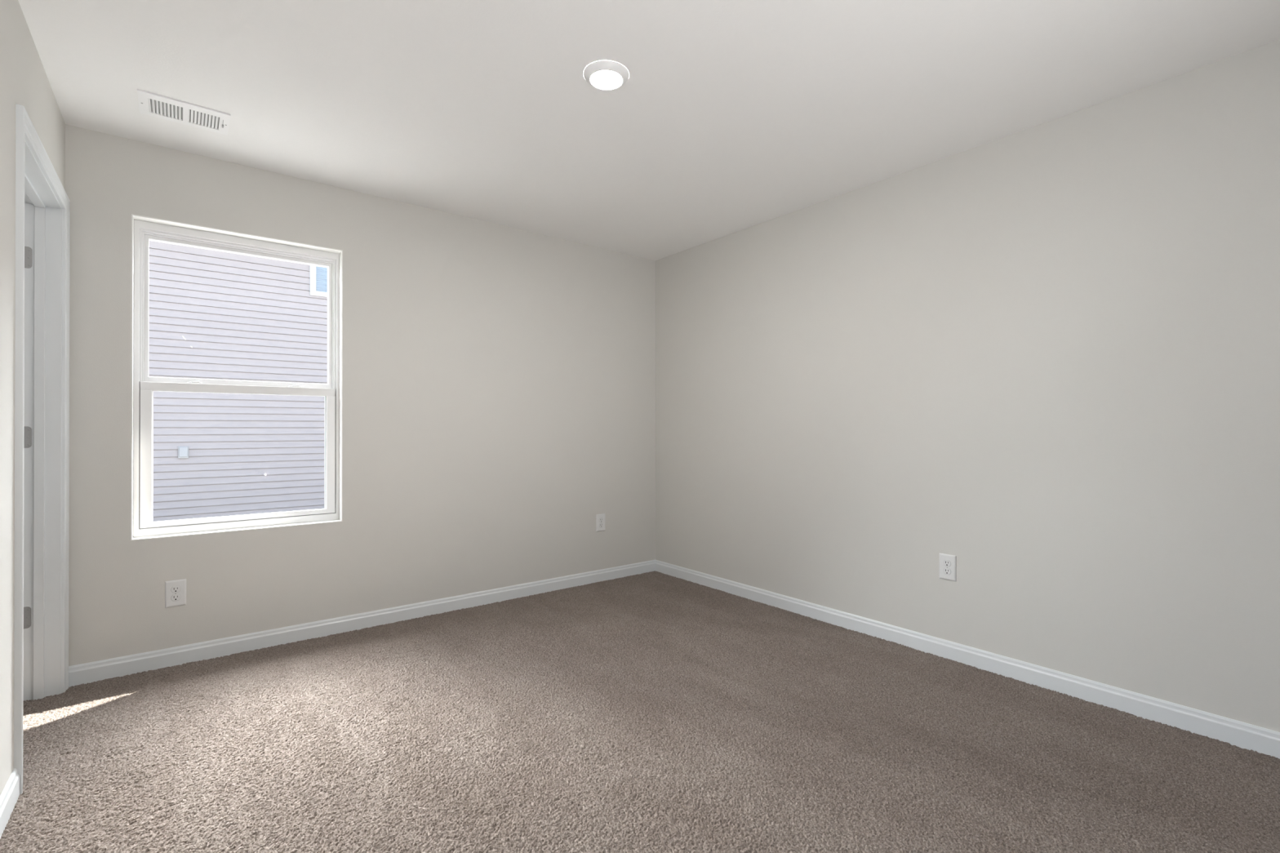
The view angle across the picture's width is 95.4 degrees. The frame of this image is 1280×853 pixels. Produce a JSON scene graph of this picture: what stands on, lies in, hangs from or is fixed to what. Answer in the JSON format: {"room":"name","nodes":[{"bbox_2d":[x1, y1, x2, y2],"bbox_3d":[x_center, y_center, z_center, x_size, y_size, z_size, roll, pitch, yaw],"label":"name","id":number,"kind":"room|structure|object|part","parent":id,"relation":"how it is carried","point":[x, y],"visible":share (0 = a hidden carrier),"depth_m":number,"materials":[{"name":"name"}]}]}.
{"room":"empty bedroom","nodes":[
{"label":"empty bedroom","id":0,"kind":"room"},
{"bbox_2d":[0,0,65,795],"bbox_3d":[-0.935,-0.078,0.451,0.115,2.490,5.200,0,0,-38],"label":"wall","id":1,"kind":"structure","parent":0,"point":[24,80],"depth_m":1.72,"materials":[{"name":"paint"}]},
{"bbox_2d":[0,768,19,839],"bbox_3d":[-0.587,1.081,0.110,0.012,0.091,4.240,0,0,-38],"label":"baseboard","id":2,"kind":"structure","parent":1,"relation":"attached to","point":[9,797],"depth_m":1.68,"materials":[{"name":"white paint"}]},
{"bbox_2d":[13,103,70,794],"bbox_3d":[-2.556,0.079,1.859,0.955,2.127,0.939,0,0,-38],"label":"door frame","id":3,"kind":"structure","parent":1,"relation":"in","point":[42,204],"depth_m":2.42,"materials":[{"name":"white paint"}]},
{"bbox_2d":[65,124,655,666],"bbox_3d":[-1.732,-0.069,3.228,4.900,2.490,0.150,0,0,-38],"label":"wall","id":4,"kind":"structure","parent":0,"point":[499,380],"depth_m":3.38,"materials":[{"name":"paint"}]},
{"bbox_2d":[164,578,186,608],"bbox_3d":[-2.197,0.790,2.757,0.079,0.124,0.009,0,0,-38],"label":"wall outlet","id":5,"kind":"object","parent":4,"relation":"attached to","point":[175,590],"visible":1,"depth_m":2.75,"materials":[{"name":"white plastic"}]},
{"bbox_2d":[170,594,180,601],"bbox_3d":[-2.196,0.810,2.756,0.036,0.030,0.001,0,0,-38],"label":"receptacle","id":6,"kind":"object","parent":5,"relation":"attached to","point":[174,597],"depth_m":2.75,"materials":[{"name":"white plastic"}]},
{"bbox_2d":[170,586,180,592],"bbox_3d":[-2.196,0.771,2.756,0.036,0.030,0.001,0,0,-38],"label":"receptacle","id":7,"kind":"object","parent":5,"relation":"attached to","point":[173,588],"depth_m":2.75,"materials":[{"name":"white plastic"}]},
{"bbox_2d":[130,213,342,541],"bbox_3d":[-2.028,-0.225,2.994,0.879,1.496,0.149,0,0,-38],"label":"window","id":8,"kind":"structure","parent":4,"relation":"in","point":[144,229],"depth_m":2.91,"materials":[{"name":"white paint"}]},
{"bbox_3d":[-2.031,0.134,3.001,0.827,0.691,0.032,0,0,-38],"label":"sash","id":9,"kind":"part","parent":8,"relation":"part of","materials":[{"name":"white plastic"}]},
{"bbox_3d":[-2.054,-0.561,3.033,0.801,0.706,0.040,0,0,-38],"label":"sash","id":10,"kind":"part","parent":8,"relation":"part of","materials":[{"name":"white plastic"}]},
{"bbox_2d":[68,560,655,687],"bbox_3d":[-1.185,1.092,3.552,3.334,0.091,0.012,0,0,-38],"label":"baseboard","id":11,"kind":"structure","parent":4,"relation":"attached to","point":[87,673],"depth_m":3.13,"materials":[{"name":"white paint"}]},
{"bbox_2d":[595,513,605,531],"bbox_3d":[-0.285,0.704,4.264,0.079,0.124,0.009,0,0,-38],"label":"wall outlet","id":12,"kind":"object","parent":4,"relation":"attached to","point":[600,518],"visible":1,"depth_m":4.26,"materials":[{"name":"white plastic"}]},
{"bbox_2d":[0,570,1279,852],"bbox_3d":[-0.136,1.143,1.076,4.750,0.052,5.200,0,0,-38],"label":"floor","id":13,"kind":"structure","parent":0,"point":[653,712],"depth_m":2.02,"materials":[{"name":"carpet"}]},
{"bbox_2d":[17,0,1279,260],"bbox_3d":[-0.137,-1.381,1.084,5.050,0.120,5.500,0,0,-38],"label":"ceiling","id":14,"kind":"structure","parent":0,"point":[729,117],"depth_m":2.22,"materials":[{"name":"paint"}]},
{"bbox_2d":[137,88,230,135],"bbox_3d":[-1.908,-1.308,2.445,0.299,0.015,0.210,0,0,-38],"label":"ceiling vent","id":15,"kind":"object","parent":14,"relation":"in","point":[150,104],"visible":1,"depth_m":2.44,"materials":[{"name":"white metal"}]},
{"bbox_2d":[583,60,629,90],"bbox_3d":[-0.126,-1.306,2.180,0.171,0.022,0.171,0,0,-38],"label":"recessed light","id":16,"kind":"object","parent":14,"relation":"in","point":[606,75],"visible":1,"depth_m":2.15,"materials":[{"name":"white plastic"}]},
{"bbox_2d":[655,39,1279,732],"bbox_3d":[1.835,-0.072,2.537,0.150,2.490,5.350,0,0,-38],"label":"wall","id":17,"kind":"structure","parent":0,"point":[1044,358],"depth_m":2.58,"materials":[{"name":"paint"}]},
{"bbox_2d":[939,553,955,581],"bbox_3d":[1.496,0.685,2.836,0.009,0.124,0.079,0,0,-38],"label":"wall outlet","id":18,"kind":"object","parent":17,"relation":"attached to","point":[947,562],"visible":1,"depth_m":2.83,"materials":[{"name":"white plastic"}]},
{"bbox_2d":[943,568,951,574],"bbox_3d":[1.494,0.705,2.834,0.003,0.030,0.036,0,0,-38],"label":"receptacle","id":19,"kind":"object","parent":18,"relation":"attached to","point":[946,571],"depth_m":2.83,"materials":[{"name":"white plastic"}]},
{"bbox_2d":[943,560,951,566],"bbox_3d":[1.494,0.666,2.834,0.002,0.028,0.034,0,0,-38],"label":"receptacle","id":20,"kind":"object","parent":18,"relation":"attached to","point":[946,562],"depth_m":2.83,"materials":[{"name":"white plastic"}]},
{"bbox_2d":[655,560,1279,759],"bbox_3d":[1.725,1.087,2.542,0.012,0.091,5.200,0,0,-38],"label":"baseboard","id":21,"kind":"structure","parent":17,"relation":"attached to","point":[1242,735],"depth_m":2.56,"materials":[{"name":"white paint"}]},
{"label":"outside","id":22,"kind":"structure","parent":0,"visible":0},
{"bbox_3d":[-12.308,1.686,20.364,60.000,0.100,39.830,0,0,-38],"label":"ground","id":23,"kind":"structure","parent":22,"visible":0},
{"bbox_2d":[148,240,327,521],"bbox_3d":[-5.987,-1.333,10.733,14.600,5.830,3.800,0,0,-38],"label":"neighbouring house","id":24,"kind":"structure","parent":23,"relation":"on","point":[242,317],"depth_m":8.65,"materials":[{"name":"plastic"}]},
{"bbox_2d":[177,446,188,458],"bbox_3d":[-6.473,0.366,8.258,0.116,0.168,0.039,0,0,-38],"label":"utility cover","id":25,"kind":"object","parent":24,"relation":"attached to","point":[183,451],"visible":1,"depth_m":8.24,"materials":[{"name":"grey plastic"}]},
{"bbox_3d":[-6.466,0.360,8.250,0.092,0.136,0.018,0,0,-38],"label":"lid","id":26,"kind":"part","parent":25,"relation":"part of","materials":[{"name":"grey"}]},
{"bbox_2d":[315,266,327,292],"bbox_3d":[-4.897,-2.455,9.608,0.813,0.583,0.038,0,0,-38],"label":"blind","id":27,"kind":"object","parent":24,"relation":"hanging from","point":[321,272],"depth_m":9.41,"materials":[{"name":"blue"}]}
]}

